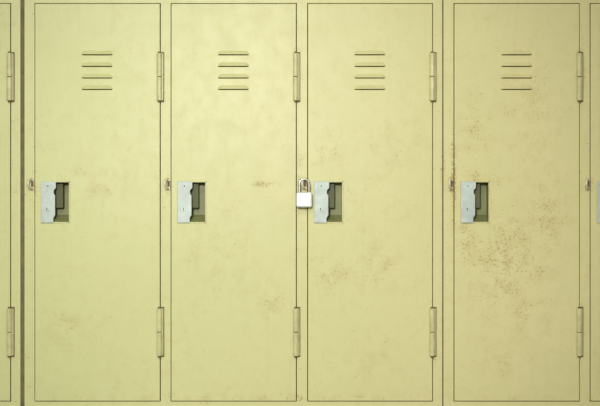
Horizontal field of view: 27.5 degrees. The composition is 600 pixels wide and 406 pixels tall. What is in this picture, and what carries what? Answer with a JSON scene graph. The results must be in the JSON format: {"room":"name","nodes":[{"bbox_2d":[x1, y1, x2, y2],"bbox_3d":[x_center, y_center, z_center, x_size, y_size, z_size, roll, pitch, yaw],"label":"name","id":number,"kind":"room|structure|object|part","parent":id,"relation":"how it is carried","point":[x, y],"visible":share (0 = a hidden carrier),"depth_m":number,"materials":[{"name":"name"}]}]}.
{"room":"changing room","nodes":[
{"label":"changing room","id":0,"kind":"room"},
{"bbox_3d":[0.000,1.463,0.450,8.000,0.080,5.500,0,0,0],"label":"floor","id":1,"kind":"structure","parent":0,"visible":0},
{"bbox_2d":[0,0,20,405],"bbox_3d":[-0.772,0.478,2.882,0.311,1.889,0.395,0,0,0],"label":"locker","id":2,"kind":"object","parent":1,"relation":"on","point":[10,10],"visible":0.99,"depth_m":2.70,"materials":[{"name":"metal"}]},
{"bbox_3d":[-0.775,-0.002,2.708,0.274,0.874,0.016,0,0,0],"label":"door panel","id":3,"kind":"part","parent":2,"relation":"part of","materials":[{"name":"paint"}]},
{"bbox_2d":[21,0,165,405],"bbox_3d":[-0.456,0.478,2.882,0.320,1.889,0.395,0,0,0],"label":"locker","id":4,"kind":"object","parent":1,"relation":"on","point":[93,72],"visible":1,"depth_m":2.70,"materials":[{"name":"metal"}]},
{"bbox_3d":[-0.553,-0.002,2.705,0.033,0.091,0.018,0,0,0],"label":"lift handle","id":5,"kind":"part","parent":4,"relation":"part of","materials":[{"name":"metal"}]},
{"bbox_2d":[164,0,301,405],"bbox_3d":[-0.147,0.478,2.882,0.303,1.889,0.395,0,0,0],"label":"locker","id":6,"kind":"object","parent":1,"relation":"on","point":[234,67],"visible":1,"depth_m":2.70,"materials":[{"name":"metal"}]},
{"bbox_3d":[-0.253,-0.002,2.705,0.033,0.091,0.018,0,0,0],"label":"lift handle","id":7,"kind":"part","parent":6,"relation":"part of","materials":[{"name":"metal"}]},
{"bbox_2d":[301,0,441,405],"bbox_3d":[0.158,0.478,2.882,0.311,1.889,0.395,0,0,0],"label":"locker","id":8,"kind":"object","parent":1,"relation":"on","point":[372,69],"visible":0.99,"depth_m":2.70,"materials":[{"name":"metal"}]},
{"bbox_2d":[296,178,311,207],"bbox_3d":[0.009,-0.022,2.687,0.035,0.066,0.019,0,0,0],"label":"padlock","id":9,"kind":"object","parent":8,"relation":"attached to","point":[303,199],"visible":1,"depth_m":2.68,"materials":[{"name":"metal"}]},
{"bbox_3d":[0.048,-0.002,2.705,0.033,0.091,0.018,0,0,0],"label":"lift handle","id":10,"kind":"part","parent":8,"relation":"part of","materials":[{"name":"metal"}]},
{"bbox_2d":[442,0,584,405],"bbox_3d":[0.470,0.478,2.882,0.314,1.889,0.395,0,0,0],"label":"locker","id":11,"kind":"object","parent":1,"relation":"on","point":[513,71],"visible":1,"depth_m":2.70,"materials":[{"name":"metal"}]},
{"bbox_3d":[0.370,-0.002,2.705,0.033,0.091,0.018,0,0,0],"label":"lift handle","id":12,"kind":"part","parent":11,"relation":"part of","materials":[{"name":"metal"}]},
{"bbox_2d":[585,0,599,405],"bbox_3d":[0.776,0.478,2.882,0.303,1.889,0.395,0,0,0],"label":"locker","id":13,"kind":"object","parent":1,"relation":"on","point":[592,7],"visible":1,"depth_m":2.70,"materials":[{"name":"metal"}]},
{"bbox_3d":[0.777,-0.002,2.708,0.274,0.874,0.016,0,0,0],"label":"door panel","id":14,"kind":"part","parent":13,"relation":"part of","materials":[{"name":"paint"}]},
{"bbox_3d":[0.670,-0.002,2.705,0.033,0.091,0.018,0,0,0],"label":"lift handle","id":15,"kind":"part","parent":13,"relation":"part of","materials":[{"name":"metal"}]}
]}

